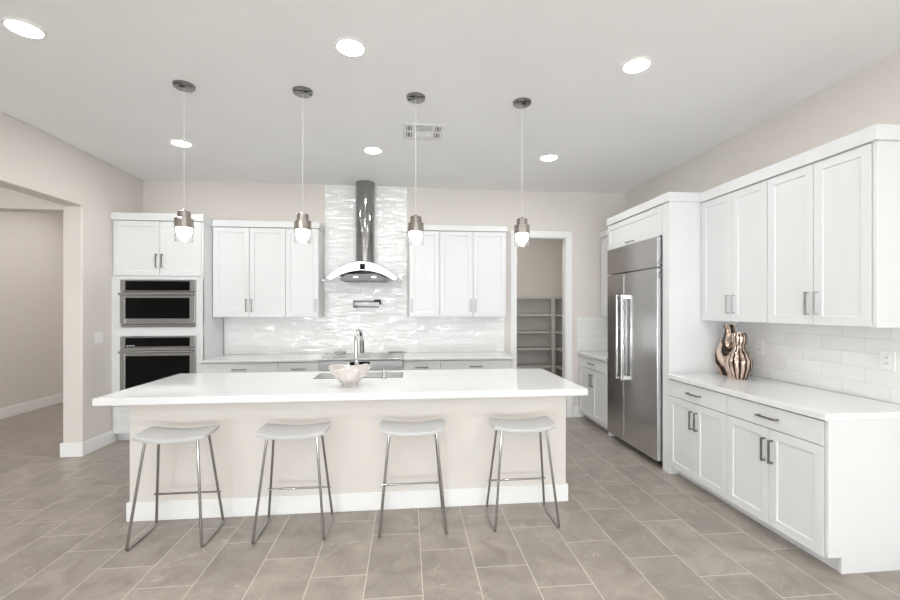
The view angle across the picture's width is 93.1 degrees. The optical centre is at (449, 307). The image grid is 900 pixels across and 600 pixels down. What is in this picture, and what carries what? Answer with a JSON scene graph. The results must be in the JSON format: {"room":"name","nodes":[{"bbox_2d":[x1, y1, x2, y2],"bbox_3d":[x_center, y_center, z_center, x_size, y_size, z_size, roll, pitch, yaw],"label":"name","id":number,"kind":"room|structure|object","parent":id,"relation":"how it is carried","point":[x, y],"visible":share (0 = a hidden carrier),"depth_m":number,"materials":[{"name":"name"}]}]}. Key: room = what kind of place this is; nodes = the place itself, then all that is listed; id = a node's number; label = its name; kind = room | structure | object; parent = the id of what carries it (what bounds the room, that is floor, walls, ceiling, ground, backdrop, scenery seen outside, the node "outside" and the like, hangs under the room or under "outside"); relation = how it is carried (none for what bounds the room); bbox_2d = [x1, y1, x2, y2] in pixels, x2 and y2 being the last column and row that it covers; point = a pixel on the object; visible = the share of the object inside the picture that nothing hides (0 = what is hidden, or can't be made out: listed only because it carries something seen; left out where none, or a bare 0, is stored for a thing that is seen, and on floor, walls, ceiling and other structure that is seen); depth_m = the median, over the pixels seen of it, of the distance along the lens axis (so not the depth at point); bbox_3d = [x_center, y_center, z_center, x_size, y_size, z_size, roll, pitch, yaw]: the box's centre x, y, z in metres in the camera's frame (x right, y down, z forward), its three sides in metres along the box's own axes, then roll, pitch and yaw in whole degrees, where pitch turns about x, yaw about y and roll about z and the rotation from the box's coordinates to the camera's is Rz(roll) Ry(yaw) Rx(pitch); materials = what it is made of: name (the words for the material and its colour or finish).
{"room":"kitchen","nodes":[
{"label":"kitchen","id":0,"kind":"room"},
{"bbox_2d":[0,212,62,408],"bbox_3d":[-5.497,-0.049,-1.058,0.150,3.120,17.000,0,0,-6],"label":"wall","id":1,"kind":"structure","parent":0,"point":[31,244],"depth_m":6.26,"materials":[{"name":"beige paint"}]},
{"bbox_2d":[0,393,62,418],"bbox_3d":[-5.409,1.440,-1.099,0.016,0.142,16.900,0,0,-6],"label":"baseboard","id":2,"kind":"structure","parent":1,"relation":"attached to","point":[14,410],"depth_m":6.24,"materials":[{"name":"white paint"}]},
{"bbox_2d":[0,187,62,212],"bbox_3d":[-4.951,-1.306,4.339,2.020,0.604,0.170,0,0,-6],"label":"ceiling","id":3,"kind":"structure","parent":0,"point":[10,200],"depth_m":4.32,"materials":[{"name":"beige paint"}]},
{"bbox_2d":[0,111,142,442],"bbox_3d":[-3.320,-0.049,-0.838,0.185,3.120,17.000,0,0,-6],"label":"wall","id":4,"kind":"structure","parent":0,"point":[33,162],"depth_m":4.34,"materials":[{"name":"beige paint"}]},
{"bbox_2d":[60,430,116,456],"bbox_3d":[-4.003,1.440,5.921,0.217,0.142,3.214,0,0,-6],"label":"baseboard","id":5,"kind":"structure","parent":4,"relation":"attached to","point":[81,449],"depth_m":4.40,"materials":[{"name":"white paint"}]},
{"bbox_2d":[95,332,102,342],"bbox_3d":[-3.770,0.317,4.579,0.009,0.118,0.118,0,0,-6],"label":"light switch","id":6,"kind":"object","parent":4,"relation":"attached to","point":[98,335],"visible":1,"depth_m":4.58,"materials":[{"name":"white plastic"}]},
{"bbox_2d":[143,180,624,416],"bbox_3d":[-0.702,-0.049,5.729,6.345,3.120,0.120,0,0,-6],"label":"wall","id":7,"kind":"structure","parent":0,"point":[585,215],"depth_m":5.78,"materials":[{"name":"beige paint"}]},
{"bbox_2d":[213,227,285,316],"bbox_3d":[-2.441,-0.432,5.304,0.845,1.088,0.371,0,0,-6],"label":"upper cabinet","id":8,"kind":"object","parent":7,"relation":"attached to","point":[249,264],"visible":0.99,"depth_m":5.15,"materials":[{"name":"white paint"}]},
{"bbox_2d":[213,220,324,232],"bbox_3d":[-2.236,-1.016,5.331,1.245,0.078,0.353,0,0,-6],"label":"crown molding","id":9,"kind":"structure","parent":8,"relation":"on","point":[216,223],"depth_m":5.15,"materials":[{"name":"white paint"}]},
{"bbox_2d":[224,317,324,354],"bbox_3d":[-2.258,0.353,5.506,1.258,0.482,0.010,0,0,-6],"label":"tile backsplash","id":10,"kind":"structure","parent":7,"relation":"attached to","point":[272,335],"depth_m":5.50,"materials":[{"name":"white tile"}]},
{"bbox_2d":[286,228,323,316],"bbox_3d":[-1.825,-0.432,5.366,0.393,1.088,0.371,0,0,-6],"label":"upper cabinet","id":11,"kind":"object","parent":7,"relation":"attached to","point":[304,262],"visible":0.98,"depth_m":5.22,"materials":[{"name":"white paint"}]},
{"bbox_2d":[322,180,401,283],"bbox_3d":[-1.077,-0.962,5.347,0.942,1.294,0.527,0,0,-6],"label":"range hood","id":12,"kind":"object","parent":7,"relation":"attached to","point":[365,189],"visible":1,"depth_m":5.37,"materials":[{"name":"metal"}]},
{"bbox_2d":[325,185,406,352],"bbox_3d":[-1.102,-0.509,5.622,1.066,2.197,0.012,0,0,-6],"label":"tile backsplash","id":13,"kind":"structure","parent":7,"relation":"attached to","point":[384,328],"depth_m":5.62,"materials":[{"name":"white tile"}]},
{"bbox_2d":[353,300,380,308],"bbox_3d":[-1.080,-0.046,5.546,0.380,0.126,0.113,0,0,1],"label":"pot filler","id":14,"kind":"object","parent":13,"relation":"attached to","point":[354,301],"visible":1,"depth_m":5.50,"materials":[{"name":"silver metal"}]},
{"bbox_2d":[409,231,439,316],"bbox_3d":[-0.335,-0.432,5.517,0.382,1.088,0.371,0,0,-6],"label":"upper cabinet","id":15,"kind":"object","parent":7,"relation":"attached to","point":[424,260],"visible":0.92,"depth_m":5.37,"materials":[{"name":"white paint"}]},
{"bbox_2d":[407,316,503,352],"bbox_3d":[0.083,0.353,5.742,1.316,0.482,0.010,0,0,-6],"label":"tile backsplash","id":16,"kind":"structure","parent":7,"relation":"attached to","point":[424,334],"depth_m":5.74,"materials":[{"name":"white tile"}]},
{"bbox_2d":[440,231,505,316],"bbox_3d":[0.280,-0.432,5.579,0.854,1.088,0.371,0,0,-6],"label":"upper cabinet","id":17,"kind":"object","parent":7,"relation":"attached to","point":[472,264],"visible":1,"depth_m":5.43,"materials":[{"name":"white paint"}]},
{"bbox_2d":[424,225,506,231],"bbox_3d":[0.089,-1.012,5.566,1.264,0.070,0.353,0,0,-6],"label":"crown molding","id":18,"kind":"structure","parent":17,"relation":"on","point":[465,228],"depth_m":5.40,"materials":[{"name":"white paint"}]},
{"bbox_2d":[510,231,571,416],"bbox_3d":[1.252,0.228,5.917,0.874,2.567,0.138,0,0,-6],"label":"trim","id":19,"kind":"structure","parent":7,"relation":"attached to","point":[566,237],"depth_m":5.89,"materials":[{"name":"white paint"}]},
{"bbox_2d":[572,407,583,416],"bbox_3d":[1.781,1.440,5.911,0.168,0.142,0.016,0,0,-6],"label":"baseboard","id":20,"kind":"structure","parent":7,"relation":"attached to","point":[575,410],"depth_m":5.90,"materials":[{"name":"white paint"}]},
{"bbox_2d":[577,317,607,350],"bbox_3d":[2.110,0.359,5.947,0.704,0.476,0.010,0,0,-6],"label":"tile backsplash","id":21,"kind":"structure","parent":7,"relation":"attached to","point":[592,332],"depth_m":5.93,"materials":[{"name":"white tile"}]},
{"bbox_2d":[0,0,899,193],"bbox_3d":[-1.169,-1.659,-0.621,8.950,0.100,17.400,0,0,-6],"label":"ceiling","id":22,"kind":"structure","parent":0,"point":[99,83],"depth_m":2.99,"materials":[{"name":"white paint"}]},
{"bbox_2d":[0,17,46,38],"bbox_3d":[-2.447,-1.604,2.450,0.192,0.007,0.192,0,0,-6],"label":"recessed light","id":23,"kind":"object","parent":22,"relation":"in","point":[24,28],"visible":1,"depth_m":2.45,"materials":[{"name":"white plastic"}]},
{"bbox_2d":[170,139,192,146],"bbox_3d":[-2.621,-1.604,4.157,0.192,0.007,0.192,0,0,-6],"label":"recessed light","id":24,"kind":"object","parent":22,"relation":"in","point":[181,143],"visible":1,"depth_m":4.16,"materials":[{"name":"white"}]},
{"bbox_2d":[172,80,195,242],"bbox_3d":[-1.919,-1.045,3.076,0.146,1.126,0.146,0,0,-6],"label":"pendant lamp","id":25,"kind":"object","parent":22,"relation":"hanging from","point":[183,223],"visible":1,"depth_m":3.04,"materials":[{"name":"white glass"}]},
{"bbox_2d":[292,86,312,243],"bbox_3d":[-1.091,-1.045,3.159,0.146,1.126,0.146,0,0,-6],"label":"pendant lamp","id":26,"kind":"object","parent":22,"relation":"hanging from","point":[302,225],"visible":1,"depth_m":3.12,"materials":[{"name":"white glass"}]},
{"bbox_2d":[334,37,365,56],"bbox_3d":[-0.613,-1.604,2.627,0.192,0.007,0.192,0,0,-6],"label":"recessed light","id":27,"kind":"object","parent":22,"relation":"in","point":[347,46],"visible":1,"depth_m":2.62,"materials":[{"name":"white"}]},
{"bbox_2d":[363,147,381,153],"bbox_3d":[-0.786,-1.604,4.343,0.192,0.007,0.192,0,0,-6],"label":"recessed light","id":28,"kind":"object","parent":22,"relation":"in","point":[371,150],"visible":1,"depth_m":4.34,"materials":[{"name":"white"}]},
{"bbox_2d":[406,92,424,245],"bbox_3d":[-0.261,-1.045,3.247,0.146,1.126,0.146,0,0,-6],"label":"pendant lamp","id":29,"kind":"object","parent":22,"relation":"hanging from","point":[415,226],"visible":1,"depth_m":3.21,"materials":[{"name":"white glass"}]},
{"bbox_2d":[403,123,443,140],"bbox_3d":[-0.248,-1.601,3.892,0.360,0.013,0.355,0,0,-6],"label":"ceiling vent","id":30,"kind":"object","parent":22,"relation":"in","point":[411,131],"visible":1,"depth_m":3.86,"materials":[{"name":"white metal"}]},
{"bbox_2d":[513,98,530,246],"bbox_3d":[0.562,-1.045,3.328,0.146,1.126,0.146,0,0,-6],"label":"pendant lamp","id":31,"kind":"object","parent":22,"relation":"hanging from","point":[522,229],"visible":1,"depth_m":3.29,"materials":[{"name":"white glass"}]},
{"bbox_2d":[540,154,557,160],"bbox_3d":[1.058,-1.604,4.554,0.192,0.007,0.192,0,0,-6],"label":"recessed light","id":32,"kind":"object","parent":22,"relation":"in","point":[549,157],"visible":1,"depth_m":4.54,"materials":[{"name":"white"}]},
{"bbox_2d":[621,57,651,73],"bbox_3d":[1.234,-1.604,2.822,0.192,0.007,0.192,0,0,-6],"label":"recessed light","id":33,"kind":"object","parent":22,"relation":"in","point":[638,64],"visible":1,"depth_m":2.82,"materials":[{"name":"white"}]},
{"bbox_2d":[0,402,899,599],"bbox_3d":[-1.169,1.562,-0.621,8.950,0.100,17.400,0,0,-6],"label":"floor","id":34,"kind":"structure","parent":0,"point":[631,528],"depth_m":2.69,"materials":[{"name":"grey tile"}]},
{"bbox_2d":[111,212,223,439],"bbox_3d":[-3.331,0.221,5.093,0.981,2.582,0.611,0,0,-6],"label":"tall cabinet","id":35,"kind":"object","parent":34,"relation":"on","point":[145,247],"visible":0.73,"depth_m":4.83,"materials":[{"name":"white paint"}]},
{"bbox_2d":[118,280,195,326],"bbox_3d":[-3.316,-0.052,5.058,0.792,0.526,0.626,0,0,-6],"label":"microwave oven","id":36,"kind":"object","parent":35,"relation":"in","point":[143,303],"visible":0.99,"depth_m":4.80,"materials":[{"name":"silver metal"}]},
{"bbox_2d":[118,336,195,390],"bbox_3d":[-3.316,0.683,5.058,0.792,0.724,0.626,0,0,-6],"label":"wall oven","id":37,"kind":"object","parent":35,"relation":"in","point":[143,359],"visible":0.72,"depth_m":4.79,"materials":[{"name":"silver metal"}]},
{"bbox_2d":[125,425,224,550],"bbox_3d":[-1.797,1.158,2.816,0.461,0.707,0.332,0,0,-6],"label":"bar stool","id":38,"kind":"object","parent":34,"relation":"on","point":[154,434],"visible":1,"depth_m":2.76,"materials":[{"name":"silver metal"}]},
{"bbox_2d":[200,362,278,372],"bbox_3d":[-2.427,1.065,5.144,0.849,0.893,0.653,0,0,-6],"label":"base cabinet","id":39,"kind":"object","parent":34,"relation":"on","point":[248,367],"visible":0.23,"depth_m":4.85,"materials":[{"name":"white paint"}]},
{"bbox_2d":[199,354,326,362],"bbox_3d":[-2.200,0.607,5.176,1.308,0.024,0.652,0,0,-6],"label":"countertop","id":40,"kind":"structure","parent":39,"relation":"on","point":[243,358],"depth_m":5.02,"materials":[{"name":"white stone"}]},
{"bbox_2d":[251,422,333,543],"bbox_3d":[-1.052,1.158,2.894,0.461,0.707,0.332,0,0,-6],"label":"bar stool","id":41,"kind":"object","parent":34,"relation":"on","point":[271,431],"visible":1,"depth_m":2.84,"materials":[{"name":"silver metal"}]},
{"bbox_2d":[278,362,318,371],"bbox_3d":[-1.776,1.065,5.209,0.459,0.893,0.653,0,0,-6],"label":"base cabinet","id":42,"kind":"object","parent":34,"relation":"on","point":[282,366],"visible":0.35,"depth_m":4.92,"materials":[{"name":"white paint"}]},
{"bbox_2d":[126,377,567,521],"bbox_3d":[-0.726,1.079,3.620,3.229,0.866,0.906,0,0,-6],"label":"kitchen island","id":43,"kind":"object","parent":34,"relation":"on","point":[355,446],"visible":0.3,"depth_m":3.17,"materials":[{"name":"beige paint"}]},
{"bbox_2d":[92,368,587,405],"bbox_3d":[-0.724,0.622,3.520,3.396,0.048,1.090,0,0,-6],"label":"island countertop","id":44,"kind":"structure","parent":43,"relation":"on","point":[184,388],"depth_m":3.17,"materials":[{"name":"white stone"}]},
{"bbox_2d":[328,363,370,386],"bbox_3d":[-0.770,0.518,3.274,0.323,0.160,0.309,0,0,-6],"label":"glass bowl","id":45,"kind":"object","parent":44,"relation":"on","point":[347,375],"visible":1,"depth_m":3.20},
{"bbox_2d":[354,329,363,364],"bbox_3d":[-0.752,0.388,3.664,0.132,0.418,0.239,0,0,-6],"label":"kitchen faucet","id":46,"kind":"object","parent":44,"relation":"on","point":[358,331],"visible":0.66,"depth_m":3.57,"materials":[{"name":"silver metal"}]},
{"bbox_2d":[319,377,402,378],"bbox_3d":[-0.799,0.759,3.782,0.800,0.225,0.347,0,0,-6],"label":"sink","id":47,"kind":"object","parent":44,"relation":"in","point":[378,377],"visible":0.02,"depth_m":3.97,"materials":[{"name":"metal"}]},
{"bbox_2d":[381,369,386,378],"bbox_3d":[-0.560,0.560,3.630,0.044,0.075,0.100,0,0,-6],"label":"soap dispenser","id":48,"kind":"object","parent":44,"relation":"on","point":[384,370],"visible":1,"depth_m":3.59,"materials":[{"name":"silver metal"}]},
{"bbox_2d":[319,351,402,370],"bbox_3d":[-1.064,1.040,5.254,0.960,0.942,0.725,0,0,-6],"label":"range cooker","id":49,"kind":"object","parent":34,"relation":"on","point":[393,360],"visible":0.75,"depth_m":5.00,"materials":[{"name":"metal"}]},
{"bbox_2d":[319,353,402,360],"bbox_3d":[-1.067,0.599,5.285,0.960,0.015,0.662,0,0,-6],"label":"cooktop","id":50,"kind":"object","parent":49,"relation":"in","point":[331,356],"depth_m":5.10,"materials":[{"name":"metal"}]},
{"bbox_2d":[378,419,447,537],"bbox_3d":[-0.260,1.158,2.969,0.461,0.707,0.332,0,0,-6],"label":"bar stool","id":51,"kind":"object","parent":34,"relation":"on","point":[423,428],"visible":1,"depth_m":2.89,"materials":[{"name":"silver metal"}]},
{"bbox_2d":[403,360,439,369],"bbox_3d":[-0.364,1.065,5.352,0.444,0.893,0.653,0,0,-6],"label":"base cabinet","id":52,"kind":"object","parent":34,"relation":"on","point":[411,364],"visible":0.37,"depth_m":5.06,"materials":[{"name":"white paint"}]},
{"bbox_2d":[440,359,512,369],"bbox_3d":[0.298,1.065,5.419,0.887,0.893,0.653,0,0,-6],"label":"base cabinet","id":53,"kind":"object","parent":34,"relation":"on","point":[492,363],"visible":0.2,"depth_m":5.13,"materials":[{"name":"white paint"}]},
{"bbox_2d":[403,352,514,360],"bbox_3d":[0.086,0.607,5.407,1.351,0.024,0.652,0,0,-6],"label":"countertop","id":54,"kind":"structure","parent":53,"relation":"on","point":[434,355],"depth_m":5.23,"materials":[{"name":"white stone"}]},
{"bbox_2d":[486,416,559,531],"bbox_3d":[0.509,1.158,3.047,0.461,0.707,0.332,0,0,-6],"label":"bar stool","id":55,"kind":"object","parent":34,"relation":"on","point":[544,423],"visible":1,"depth_m":3.00,"materials":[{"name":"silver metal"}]},
{"bbox_2d":[517,296,561,373],"bbox_3d":[1.145,0.661,6.792,1.935,1.700,1.425,0,0,-6],"label":"pantry shelving","id":56,"kind":"object","parent":34,"relation":"on","point":[552,365],"visible":0.18,"depth_m":7.21,"materials":[{"name":"paint"}]},
{"bbox_2d":[579,355,607,429],"bbox_3d":[2.146,1.075,5.513,0.708,0.874,0.842,0,0,-6],"label":"base cabinet","id":57,"kind":"object","parent":34,"relation":"on","point":[593,373],"visible":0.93,"depth_m":5.42,"materials":[{"name":"white paint"}]},
{"bbox_2d":[578,351,607,361],"bbox_3d":[2.151,0.618,5.516,0.689,0.040,0.852,0,0,-6],"label":"countertop","id":58,"kind":"structure","parent":57,"relation":"on","point":[600,355],"depth_m":5.53,"materials":[{"name":"white stone"}]},
{"bbox_2d":[607,237,662,465],"bbox_3d":[2.191,0.421,4.518,0.731,2.180,1.010,0,0,-6],"label":"refrigerator","id":59,"kind":"object","parent":34,"relation":"on","point":[635,285],"visible":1,"depth_m":4.34,"materials":[{"name":"silver metal"}]},
{"bbox_2d":[607,192,736,473],"bbox_3d":[2.252,0.229,4.494,0.712,2.566,1.198,0,0,-6],"label":"tall cabinet","id":60,"kind":"object","parent":34,"relation":"on","point":[690,343],"visible":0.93,"depth_m":3.91,"materials":[{"name":"white paint"}]},
{"bbox_2d":[669,379,737,509],"bbox_3d":[2.343,1.075,3.558,0.708,0.874,0.704,0,0,-6],"label":"base cabinet","id":61,"kind":"object","parent":34,"relation":"on","point":[697,415],"visible":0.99,"depth_m":3.47,"materials":[{"name":"white paint"}]},
{"bbox_2d":[727,395,899,573],"bbox_3d":[2.419,1.075,2.825,0.712,0.874,0.768,0,0,-6],"label":"base cabinet","id":62,"kind":"object","parent":34,"relation":"on","point":[830,489],"visible":0.99,"depth_m":2.46,"materials":[{"name":"white paint"}]},
{"bbox_2d":[667,373,899,420],"bbox_3d":[2.387,0.618,3.175,0.689,0.040,1.478,0,0,-6],"label":"countertop","id":63,"kind":"structure","parent":62,"relation":"on","point":[821,404],"depth_m":2.85,"materials":[{"name":"white stone"}]},
{"bbox_2d":[715,324,736,375],"bbox_3d":[2.505,0.372,3.808,0.227,0.450,0.229,0,0,-6],"label":"vase","id":64,"kind":"object","parent":63,"relation":"on","point":[725,346],"visible":0.66,"depth_m":3.77,"materials":[{"name":"gold metal"}]},
{"bbox_2d":[727,332,752,379],"bbox_3d":[2.441,0.403,3.594,0.185,0.390,0.184,0,0,-6],"label":"vase","id":65,"kind":"object","parent":63,"relation":"on","point":[739,360],"visible":1,"depth_m":3.54,"materials":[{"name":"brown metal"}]},
{"bbox_2d":[517,239,561,376],"bbox_3d":[1.146,-0.049,7.559,2.300,3.120,0.090,0,0,-6],"label":"wall","id":66,"kind":"structure","parent":0,"point":[539,265],"depth_m":7.56,"materials":[{"name":"beige paint"}]},
{"bbox_2d":[625,50,899,403],"bbox_3d":[3.187,-0.049,-0.457,0.150,3.120,16.450,0,0,-6],"label":"wall","id":67,"kind":"structure","parent":0,"point":[870,96],"depth_m":3.35,"materials":[{"name":"beige paint"}]},
{"bbox_2d":[601,236,607,316],"bbox_3d":[2.299,-0.427,5.529,0.383,1.088,0.844,0,0,-6],"label":"upper cabinet","id":68,"kind":"object","parent":67,"relation":"attached to","point":[604,241],"visible":0.08,"depth_m":5.84,"materials":[{"name":"white paint"}]},
{"bbox_2d":[600,230,607,237],"bbox_3d":[2.312,-1.010,5.535,0.378,0.077,0.848,0,0,-6],"label":"crown molding","id":69,"kind":"structure","parent":68,"relation":"on","point":[603,234],"depth_m":5.79,"materials":[{"name":"white paint"}]},
{"bbox_2d":[701,180,767,322],"bbox_3d":[2.500,-0.424,3.563,0.398,1.076,0.720,0,0,-6],"label":"upper cabinet","id":70,"kind":"object","parent":67,"relation":"attached to","point":[734,225],"visible":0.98,"depth_m":3.49,"materials":[{"name":"white paint"}]},
{"bbox_2d":[737,322,899,403],"bbox_3d":[2.735,0.357,3.215,0.010,0.480,1.468,0,0,-6],"label":"tile backsplash","id":71,"kind":"structure","parent":67,"relation":"attached to","point":[841,359],"depth_m":3.08,"materials":[{"name":"white tile"}]},
{"bbox_2d":[756,340,762,353],"bbox_3d":[2.678,0.340,3.688,0.009,0.118,0.072,0,0,-6],"label":"wall outlet","id":72,"kind":"object","parent":71,"relation":"attached to","point":[759,344],"visible":1,"depth_m":3.69,"materials":[{"name":"white plastic"}]},
{"bbox_2d":[880,350,894,370],"bbox_3d":[2.777,0.334,2.708,0.009,0.125,0.085,0,0,-6],"label":"wall outlet","id":73,"kind":"object","parent":71,"relation":"attached to","point":[887,358],"visible":1,"depth_m":2.70,"materials":[{"name":"white plastic"}]},
{"bbox_2d":[884,355,889,365],"bbox_3d":[2.774,0.334,2.708,0.003,0.068,0.034,0,0,-6],"label":"receptacle","id":74,"kind":"object","parent":73,"relation":"attached to","point":[886,357],"depth_m":2.70,"materials":[{"name":"white plastic"}]},
{"bbox_2d":[768,141,899,327],"bbox_3d":[2.575,-0.424,2.834,0.400,1.076,0.742,0,0,-6],"label":"upper cabinet","id":75,"kind":"object","parent":67,"relation":"attached to","point":[834,222],"visible":1,"depth_m":2.67,"materials":[{"name":"white paint"}]},
{"bbox_2d":[700,124,899,202],"bbox_3d":[2.547,-1.006,3.179,0.387,0.088,1.474,0,0,-6],"label":"crown molding","id":76,"kind":"structure","parent":75,"relation":"on","point":[877,132],"depth_m":2.82,"materials":[{"name":"white paint"}]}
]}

